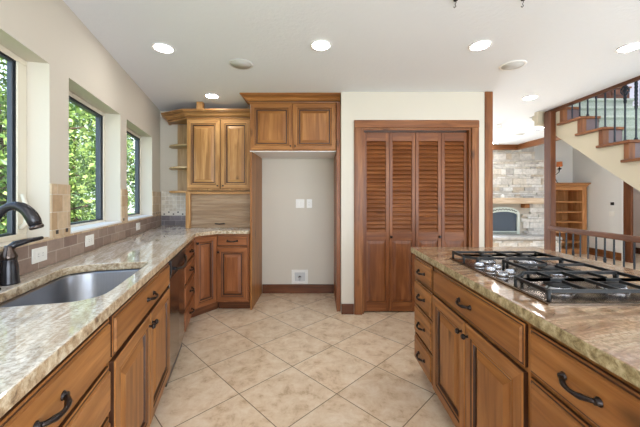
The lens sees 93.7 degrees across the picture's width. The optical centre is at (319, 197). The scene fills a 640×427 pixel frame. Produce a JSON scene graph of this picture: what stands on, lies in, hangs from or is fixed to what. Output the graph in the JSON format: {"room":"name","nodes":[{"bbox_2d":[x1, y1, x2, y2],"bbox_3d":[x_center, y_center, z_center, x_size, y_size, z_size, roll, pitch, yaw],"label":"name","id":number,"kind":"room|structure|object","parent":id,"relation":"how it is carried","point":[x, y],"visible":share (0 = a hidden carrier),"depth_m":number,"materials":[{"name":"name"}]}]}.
{"room":"kitchen","nodes":[
{"label":"kitchen","id":0,"kind":"room"},
{"bbox_2d":[0,0,159,275],"bbox_3d":[-1.273,0.104,0.608,0.142,2.552,7.100,0,0,-15],"label":"wall","id":1,"kind":"structure","parent":0,"point":[61,54],"depth_m":1.79,"materials":[{"name":"grey paint"}]},
{"bbox_2d":[0,45,27,242],"bbox_3d":[-1.393,-0.260,0.945,0.082,0.958,1.412,0,0,-15],"label":"window","id":2,"kind":"structure","parent":1,"relation":"in","point":[16,66],"depth_m":1.55,"materials":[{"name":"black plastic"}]},
{"bbox_2d":[32,246,46,263],"bbox_3d":[-1.443,0.292,1.546,0.009,0.074,0.118,0,0,-16],"label":"wall outlet","id":3,"kind":"object","parent":1,"relation":"attached to","point":[39,254],"visible":1,"depth_m":1.54,"materials":[{"name":"white plastic"}]},
{"bbox_2d":[36,250,44,258],"bbox_3d":[-1.440,0.292,1.546,0.003,0.034,0.066,0,0,-16],"label":"socket","id":4,"kind":"object","parent":3,"relation":"attached to","point":[40,254],"depth_m":1.54,"materials":[{"name":"white plastic"}]},
{"bbox_2d":[0,183,160,274],"bbox_3d":[-1.564,0.142,1.766,0.114,0.445,4.688,0,0,-15],"label":"tile backsplash","id":5,"kind":"structure","parent":1,"relation":"attached to","point":[61,245],"depth_m":1.80,"materials":[{"name":"brown tile"}]},
{"bbox_2d":[85,234,93,246],"bbox_3d":[-1.588,0.292,2.070,0.009,0.074,0.118,0,0,-15],"label":"wall outlet","id":6,"kind":"object","parent":1,"relation":"attached to","point":[89,239],"visible":1,"depth_m":2.06,"materials":[{"name":"white plastic"}]},
{"bbox_2d":[69,91,121,233],"bbox_3d":[-1.729,-0.260,2.229,0.182,0.958,0.844,0,0,-15],"label":"window","id":7,"kind":"structure","parent":1,"relation":"in","point":[79,226],"depth_m":2.56,"materials":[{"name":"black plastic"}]},
{"bbox_2d":[136,222,139,230],"bbox_3d":[-1.870,0.292,3.088,0.009,0.074,0.118,0,0,-16],"label":"wall outlet","id":8,"kind":"object","parent":1,"relation":"attached to","point":[137,224],"visible":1,"depth_m":3.07,"materials":[{"name":"white plastic"}]},
{"bbox_2d":[127,128,152,220],"bbox_3d":[-2.000,-0.260,3.207,0.182,0.958,0.866,0,0,-15],"label":"window","id":9,"kind":"structure","parent":1,"relation":"in","point":[137,215],"depth_m":3.55,"materials":[{"name":"glass"},{"name":"dark bronze metal"}]},
{"bbox_2d":[160,111,446,283],"bbox_3d":[-0.200,0.054,4.090,4.000,2.452,0.100,0,0,0],"label":"wall","id":10,"kind":"structure","parent":0,"point":[293,238],"depth_m":4.04,"materials":[{"name":"grey paint"}]},
{"bbox_2d":[161,191,185,224],"bbox_3d":[-1.875,0.135,4.032,0.510,0.460,0.014,0,0,0],"label":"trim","id":11,"kind":"structure","parent":10,"relation":"attached to","point":[173,205],"depth_m":4.03,"materials":[{"name":"tile"}]},
{"bbox_2d":[169,125,186,192],"bbox_3d":[-1.810,-0.522,3.877,0.329,0.915,0.300,0,0,0],"label":"corner shelf","id":12,"kind":"object","parent":10,"relation":"attached to","point":[181,146],"visible":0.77,"depth_m":4.01,"materials":[{"name":"brown wood"}]},
{"bbox_2d":[161,109,249,190],"bbox_3d":[-1.444,-0.584,3.817,1.281,0.983,0.415,0,0,0],"label":"upper cabinet","id":13,"kind":"object","parent":10,"relation":"attached to","point":[218,140],"visible":0.95,"depth_m":3.68,"materials":[{"name":"brown wood"}]},
{"bbox_2d":[196,102,203,108],"bbox_3d":[-1.462,-1.124,3.670,0.075,0.094,0.060,0,0,0],"label":"wood block","id":14,"kind":"object","parent":13,"relation":"on","point":[199,105],"visible":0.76,"depth_m":3.64,"materials":[{"name":"brown wood"}]},
{"bbox_2d":[262,284,333,292],"bbox_3d":[-0.294,1.220,4.032,0.960,0.120,0.016,0,0,0],"label":"baseboard","id":15,"kind":"structure","parent":10,"relation":"attached to","point":[266,288],"depth_m":4.02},
{"bbox_2d":[296,199,303,207],"bbox_3d":[-0.268,0.075,4.035,0.115,0.116,0.010,0,0,0],"label":"wall switch","id":16,"kind":"object","parent":10,"relation":"attached to","point":[299,202],"visible":1,"depth_m":4.03,"materials":[{"name":"white plastic"}]},
{"bbox_2d":[292,270,307,283],"bbox_3d":[-0.272,1.060,4.024,0.220,0.190,0.030,0,0,0],"label":"outlet box","id":17,"kind":"object","parent":10,"relation":"attached to","point":[298,276],"visible":1,"depth_m":4.03,"materials":[{"name":"white plastic"}]},
{"bbox_2d":[307,199,311,207],"bbox_3d":[-0.143,0.075,4.035,0.070,0.116,0.009,0,0,0],"label":"wall outlet","id":18,"kind":"object","parent":10,"relation":"attached to","point":[309,201],"visible":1,"depth_m":4.03,"materials":[{"name":"white plastic"}]},
{"bbox_2d":[63,0,639,144],"bbox_3d":[1.937,-1.232,2.276,8.726,0.120,10.248,0,0,0],"label":"ceiling","id":19,"kind":"structure","parent":0,"point":[568,47],"depth_m":2.35,"materials":[{"name":"paint"}]},
{"bbox_2d":[151,43,174,53],"bbox_3d":[-1.222,-1.167,2.343,0.166,0.006,0.166,0,0,0],"label":"recessed light","id":20,"kind":"object","parent":19,"relation":"in","point":[160,47],"visible":1,"depth_m":2.34,"materials":[{"name":"white paint"}]},
{"bbox_2d":[204,94,219,98],"bbox_3d":[-1.240,-1.167,3.445,0.166,0.006,0.166,0,0,0],"label":"recessed light","id":21,"kind":"object","parent":19,"relation":"in","point":[212,96],"visible":1,"depth_m":3.45,"materials":[{"name":"white"}]},
{"bbox_2d":[229,59,252,69],"bbox_3d":[-0.690,-1.167,2.626,0.210,0.007,0.210,0,0,0],"label":"ceiling speaker","id":22,"kind":"object","parent":19,"relation":"attached to","point":[242,64],"visible":1,"depth_m":2.62},
{"bbox_2d":[231,60,250,68],"bbox_3d":[-0.690,-1.169,2.626,0.180,0.004,0.180,0,0,0],"label":"grille","id":23,"kind":"object","parent":22,"relation":"attached to","point":[238,64],"depth_m":2.62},
{"bbox_2d":[310,40,331,50],"bbox_3d":[0.008,-1.167,2.300,0.166,0.006,0.166,0,0,0],"label":"recessed light","id":24,"kind":"object","parent":19,"relation":"in","point":[318,45],"visible":1,"depth_m":2.30,"materials":[{"name":"white"}]},
{"bbox_2d":[468,40,491,50],"bbox_3d":[1.229,-1.167,2.305,0.166,0.006,0.166,0,0,0],"label":"recessed light","id":25,"kind":"object","parent":19,"relation":"in","point":[483,44],"visible":1,"depth_m":2.30,"materials":[{"name":"white"}]},
{"bbox_2d":[493,124,502,130],"bbox_3d":[2.844,-1.121,4.808,0.150,0.100,0.156,0,0,39],"label":"ceiling fixture","id":26,"kind":"object","parent":19,"relation":"attached to","point":[498,125],"visible":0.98,"depth_m":4.79,"materials":[{"name":"white paint"}]},
{"bbox_2d":[499,60,526,70],"bbox_3d":[1.700,-1.167,2.646,0.210,0.007,0.210,0,0,0],"label":"ceiling speaker","id":27,"kind":"object","parent":19,"relation":"attached to","point":[516,64],"visible":1,"depth_m":2.64,"materials":[{"name":"white paint"}]},
{"bbox_2d":[493,136,560,149],"bbox_3d":[3.850,-1.117,5.555,1.100,0.110,2.210,0,0,0],"label":"crown molding","id":28,"kind":"structure","parent":19,"relation":"attached to","point":[540,141],"depth_m":6.44,"materials":[{"name":"brown wood"}]},
{"bbox_2d":[522,95,538,99],"bbox_3d":[2.450,-1.167,3.500,0.166,0.006,0.166,0,0,0],"label":"recessed light","id":29,"kind":"object","parent":19,"relation":"in","point":[531,97],"visible":1,"depth_m":3.48,"materials":[{"name":"white"}]},
{"bbox_2d":[534,111,544,125],"bbox_3d":[2.993,-1.081,4.090,0.095,0.182,0.060,0,0,0],"label":"bulkhead","id":30,"kind":"object","parent":19,"relation":"attached to","point":[539,115],"visible":0.93,"depth_m":4.06,"materials":[{"name":"paint"}]},
{"bbox_2d":[615,42,639,52],"bbox_3d":[2.410,-1.167,2.335,0.166,0.006,0.166,0,0,0],"label":"recessed light","id":31,"kind":"object","parent":19,"relation":"in","point":[633,46],"visible":1,"depth_m":2.34,"materials":[{"name":"white"}]},
{"bbox_2d":[150,254,639,426],"bbox_3d":[2.887,1.330,2.526,10.626,0.100,10.748,0,0,0],"label":"floor","id":32,"kind":"structure","parent":0,"point":[291,359],"depth_m":2.21,"materials":[{"name":"tile"}]},
{"bbox_2d":[0,319,110,426],"bbox_3d":[-0.886,0.844,0.641,0.586,0.873,0.754,0,0,-15],"label":"base cabinet","id":33,"kind":"object","parent":32,"relation":"on","point":[77,392],"visible":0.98,"depth_m":0.83,"materials":[{"name":"brown wood"}]},
{"bbox_2d":[107,263,169,426],"bbox_3d":[-1.115,0.844,1.465,0.586,0.873,0.950,0,0,-15],"label":"base cabinet","id":34,"kind":"object","parent":32,"relation":"on","point":[139,362],"visible":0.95,"depth_m":1.39,"materials":[{"name":"brown wood"}]},
{"bbox_2d":[165,247,186,386],"bbox_3d":[-1.307,0.845,2.207,0.592,0.870,0.580,0,0,-15],"label":"dishwasher","id":35,"kind":"object","parent":32,"relation":"on","point":[177,264],"visible":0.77,"depth_m":2.19,"materials":[{"name":"silver metal"}]},
{"bbox_2d":[184,239,194,332],"bbox_3d":[-1.481,0.844,2.787,0.586,0.873,0.620,0,0,-15],"label":"base cabinet","id":36,"kind":"object","parent":32,"relation":"on","point":[189,275],"visible":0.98,"depth_m":2.79,"materials":[{"name":"brown wood"}]},
{"bbox_2d":[191,234,218,317],"bbox_3d":[-1.618,0.844,3.511,0.927,0.873,0.977,0,0,-3],"label":"base cabinet","id":37,"kind":"object","parent":32,"relation":"on","point":[205,253],"visible":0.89,"depth_m":3.27,"materials":[{"name":"brown wood"}]},
{"bbox_2d":[216,234,249,308],"bbox_3d":[-0.989,0.844,3.682,0.370,0.873,0.676,0,0,0],"label":"base cabinet","id":38,"kind":"object","parent":32,"relation":"on","point":[233,250],"visible":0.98,"depth_m":3.38,"materials":[{"name":"brown wood"}]},
{"bbox_2d":[239,93,340,311],"bbox_3d":[-0.332,0.054,3.683,1.126,2.451,0.695,0,0,0],"label":"tall cabinet","id":39,"kind":"object","parent":32,"relation":"on","point":[282,125],"visible":1,"depth_m":3.41,"materials":[{"name":"brown wood"}]},
{"bbox_2d":[414,255,434,385],"bbox_3d":[1.109,0.844,2.036,0.916,0.873,0.382,0,0,0],"label":"base cabinet","id":40,"kind":"object","parent":32,"relation":"on","point":[423,270],"visible":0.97,"depth_m":1.98,"materials":[{"name":"brown wood"}]},
{"bbox_2d":[433,267,530,426],"bbox_3d":[1.109,0.844,1.425,0.916,0.873,0.838,0,0,0],"label":"base cabinet","id":41,"kind":"object","parent":32,"relation":"on","point":[482,374],"visible":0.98,"depth_m":1.31,"materials":[{"name":"brown wood"}]},
{"bbox_2d":[411,247,639,387],"bbox_3d":[1.146,0.386,1.393,0.938,0.040,1.705,0,0,0],"label":"countertop","id":42,"kind":"structure","parent":41,"relation":"on","point":[609,336],"depth_m":0.95,"materials":[{"name":"brown stone"}]},
{"bbox_2d":[449,251,639,305],"bbox_3d":[1.038,0.341,1.410,0.524,0.049,0.780,0,0,0],"label":"cooktop","id":43,"kind":"object","parent":42,"relation":"in","point":[549,283],"visible":1,"depth_m":1.26,"materials":[{"name":"metal"}]},
{"bbox_2d":[493,146,561,251],"bbox_3d":[4.290,-0.665,6.775,1.580,3.890,1.030,0,0,0],"label":"fireplace","id":44,"kind":"object","parent":32,"relation":"on","point":[518,218],"visible":0.5,"depth_m":6.72,"materials":[{"name":"stone"}]},
{"bbox_2d":[544,111,555,251],"bbox_3d":[3.033,0.072,3.960,0.066,2.416,0.120,0,0,0],"label":"post","id":45,"kind":"object","parent":32,"relation":"on","point":[549,117],"visible":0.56,"depth_m":3.92,"materials":[{"name":"brown wood"}]},
{"bbox_2d":[556,183,590,253],"bbox_3d":[5.620,0.467,7.040,1.090,1.626,0.480,0,0,0],"label":"bookcase","id":46,"kind":"object","parent":32,"relation":"on","point":[571,198],"visible":0.42,"depth_m":6.96,"materials":[{"name":"brown wood"}]},
{"bbox_2d":[530,324,639,426],"bbox_3d":[1.109,0.844,0.786,0.916,0.873,0.435,0,0,0],"label":"base cabinet","id":47,"kind":"object","parent":32,"relation":"on","point":[568,388],"visible":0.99,"depth_m":0.81,"materials":[{"name":"brown wood"}]},
{"bbox_2d":[532,98,639,191],"bbox_3d":[3.632,-0.009,2.417,1.195,2.665,3.847,0,0,0],"label":"staircase","id":48,"kind":"structure","parent":32,"relation":"on","point":[621,158],"depth_m":3.46,"materials":[{"name":"paint"}]},
{"bbox_2d":[571,81,637,141],"bbox_3d":[3.115,-1.012,2.550,0.072,2.771,3.320,0,0,0],"label":"stair railing","id":49,"kind":"object","parent":48,"relation":"on","point":[625,88],"visible":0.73,"depth_m":3.08,"materials":[{"name":"metal"}]},
{"bbox_2d":[548,226,639,269],"bbox_3d":[2.990,0.780,2.574,0.080,1.000,2.648,0,0,0],"label":"guard railing","id":50,"kind":"object","parent":32,"relation":"on","point":[635,239],"visible":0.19,"depth_m":3.22,"materials":[{"name":"wood"}]},
{"bbox_3d":[-0.692,0.844,-0.061,0.586,0.873,0.697,0,0,-15],"label":"base cabinet","id":51,"kind":"object","parent":32,"relation":"on","visible":0},
{"bbox_2d":[0,225,249,417],"bbox_3d":[-0.889,0.386,1.935,1.282,0.040,4.654,0,0,-15],"label":"countertop","id":52,"kind":"structure","parent":51,"relation":"on","point":[34,339],"depth_m":1.00,"materials":[{"name":"beige stone"}]},
{"bbox_2d":[0,202,43,289],"bbox_3d":[-1.224,0.190,1.192,0.206,0.352,0.064,0,0,-15],"label":"faucet","id":53,"kind":"object","parent":52,"relation":"on","point":[31,216],"visible":1,"depth_m":1.19,"materials":[{"name":"brown metal"}]},
{"bbox_2d":[0,236,43,285],"bbox_3d":[-1.326,0.272,1.325,0.072,0.188,0.166,0,0,0],"label":"lever","id":54,"kind":"object","parent":52,"relation":"on","point":[9,265],"visible":1,"depth_m":1.26,"materials":[{"name":"brown metal"}]},
{"bbox_2d":[0,268,140,307],"bbox_3d":[-1.079,0.513,1.357,0.416,0.214,0.706,0,0,-15],"label":"sink","id":55,"kind":"object","parent":52,"relation":"in","point":[84,285],"visible":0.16,"depth_m":1.60,"materials":[{"name":"metal"}]},
{"bbox_2d":[186,191,249,227],"bbox_3d":[-1.219,0.143,3.811,0.826,0.445,0.379,0,0,0],"label":"appliance garage","id":56,"kind":"object","parent":52,"relation":"on","point":[204,209],"visible":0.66,"depth_m":3.66,"materials":[{"name":"brown wood"}]},
{"bbox_2d":[340,92,484,303],"bbox_3d":[1.025,0.054,3.725,1.580,2.452,0.830,0,0,0],"label":"wall","id":57,"kind":"structure","parent":0,"point":[354,105],"depth_m":3.31,"materials":[{"name":"grey paint"}]},
{"bbox_2d":[341,304,353,313],"bbox_3d":[1.026,1.222,3.302,1.579,0.115,0.016,0,0,0],"label":"baseboard","id":58,"kind":"structure","parent":57,"relation":"attached to","point":[345,308],"depth_m":3.29,"materials":[{"name":"brown wood"}]},
{"bbox_2d":[364,133,414,310],"bbox_3d":[0.774,0.268,3.357,0.578,2.000,0.060,0,0,0],"label":"door","id":59,"kind":"structure","parent":57,"relation":"in","point":[389,170],"depth_m":3.36,"materials":[{"name":"brown wood"}]},
{"bbox_2d":[364,131,466,132],"bbox_3d":[1.065,-0.743,3.370,1.161,0.013,0.020,0,0,0],"label":"trim","id":60,"kind":"structure","parent":57,"relation":"attached to","point":[364,131],"depth_m":3.36,"materials":[{"name":"brown wood"}]},
{"bbox_2d":[354,120,478,314],"bbox_3d":[1.060,0.212,3.345,1.370,2.136,0.129,0,0,0],"label":"trim","id":61,"kind":"structure","parent":57,"relation":"attached to","point":[471,126],"depth_m":3.28,"materials":[{"name":"brown wood"}]},
{"bbox_2d":[415,133,466,246],"bbox_3d":[1.357,0.268,3.357,0.578,2.000,0.060,0,0,0],"label":"door","id":62,"kind":"structure","parent":57,"relation":"in","point":[440,170],"depth_m":3.36,"materials":[{"name":"brown wood"}]},
{"bbox_2d":[485,92,492,246],"bbox_3d":[1.860,0.054,3.384,0.086,2.452,0.172,0,0,0],"label":"trim","id":63,"kind":"structure","parent":57,"relation":"attached to","point":[488,95],"depth_m":3.30,"materials":[{"name":"brown wood"}]},
{"bbox_2d":[533,140,572,182],"bbox_3d":[4.250,-0.670,7.350,6.500,3.900,0.100,0,0,0],"label":"wall","id":64,"kind":"structure","parent":0,"point":[564,151],"depth_m":7.30,"materials":[{"name":"paint"}]},
{"bbox_2d":[556,161,562,182],"bbox_3d":[5.686,-0.609,7.214,0.121,0.512,0.243,0,0,-27],"label":"wall sconce","id":65,"kind":"object","parent":64,"relation":"attached to","point":[558,164],"visible":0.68,"depth_m":7.15,"materials":[{"name":"orange glass"}]},
{"bbox_2d":[573,148,621,252],"bbox_3d":[6.210,-0.670,2.350,0.120,3.900,10.100,0,0,0],"label":"wall","id":66,"kind":"structure","parent":0,"point":[605,187],"depth_m":6.58,"materials":[{"name":"paint"}]},
{"bbox_2d":[589,247,621,260],"bbox_3d":[6.139,1.202,6.685,0.019,0.155,1.190,0,0,0],"label":"baseboard","id":67,"kind":"structure","parent":66,"relation":"attached to","point":[609,254],"depth_m":6.41,"materials":[{"name":"brown wood"}]},
{"bbox_2d":[622,180,622,260],"bbox_3d":[6.133,0.155,6.072,0.031,2.250,0.027,0,0,0],"label":"trim","id":68,"kind":"structure","parent":66,"relation":"attached to","point":[622,180],"depth_m":6.07,"materials":[{"name":"white paint"}]},
{"bbox_2d":[623,181,632,262],"bbox_3d":[6.143,0.155,5.978,0.045,2.250,0.155,0,0,0],"label":"trim","id":69,"kind":"structure","parent":66,"relation":"attached to","point":[627,189],"depth_m":5.95,"materials":[{"name":"brown wood"}]},
{"bbox_2d":[593,80,639,105],"bbox_3d":[4.650,-2.596,2.900,3.500,2.848,5.600,0,0,0],"label":"wall","id":70,"kind":"structure","parent":0,"point":[631,84],"depth_m":5.60,"materials":[{"name":"paint"}]},
{"bbox_2d":[545,76,639,112],"bbox_3d":[3.074,-1.224,2.140,0.025,0.175,3.880,0,0,0],"label":"trim","id":71,"kind":"structure","parent":70,"relation":"attached to","point":[637,78],"depth_m":3.30,"materials":[{"name":"brown wood"}]},
{"bbox_2d":[633,188,639,247],"bbox_3d":[6.835,0.004,5.750,1.130,2.552,3.100,0,0,0],"label":"wall","id":72,"kind":"structure","parent":0,"point":[636,194],"depth_m":6.92,"materials":[{"name":"paint"}]},
{"bbox_3d":[4.695,-1.310,4.980,3.210,0.051,1.240,0,0,0],"label":"floor","id":73,"kind":"structure","parent":0,"visible":0},
{"bbox_2d":[597,86,631,97],"bbox_3d":[5.250,-1.641,5.400,0.380,0.610,0.340,0,0,0],"label":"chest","id":74,"kind":"object","parent":73,"relation":"on","point":[610,94],"visible":0.19,"depth_m":5.24,"materials":[{"name":"brown wood"}]},
{"label":"outside","id":75,"kind":"structure","parent":0,"visible":0},
{"bbox_3d":[-15.000,2.005,10.000,30.000,0.050,60.000,0,0,0],"label":"ground","id":76,"kind":"structure","parent":75,"visible":0},
{"bbox_2d":[0,57,134,235],"bbox_3d":[-4.811,-0.894,4.503,4.020,5.758,3.544,0,0,-39],"label":"tree","id":77,"kind":"object","parent":76,"relation":"on","point":[80,204],"visible":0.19,"depth_m":4.68,"materials":[{"name":"green plant"}]},
{"bbox_2d":[0,61,134,222],"bbox_3d":[-6.377,-0.642,7.864,3.793,5.255,3.907,0,0,15],"label":"tree","id":78,"kind":"object","parent":76,"relation":"on","point":[75,215],"visible":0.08,"depth_m":7.80,"materials":[{"name":"green plant"}]},
{"bbox_2d":[75,118,95,218],"bbox_3d":[-12.552,-1.420,15.122,5.024,6.808,4.462,0,0,31],"label":"tree","id":79,"kind":"object","parent":76,"relation":"on","point":[95,118],"visible":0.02,"depth_m":15.03,"materials":[{"name":"green plant"}]},
{"bbox_2d":[127,137,134,212],"bbox_3d":[-7.257,-1.455,13.002,4.609,6.878,4.827,0,0,-30],"label":"tree","id":80,"kind":"object","parent":76,"relation":"on","point":[131,199],"visible":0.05,"depth_m":12.18,"materials":[{"name":"green plant"}]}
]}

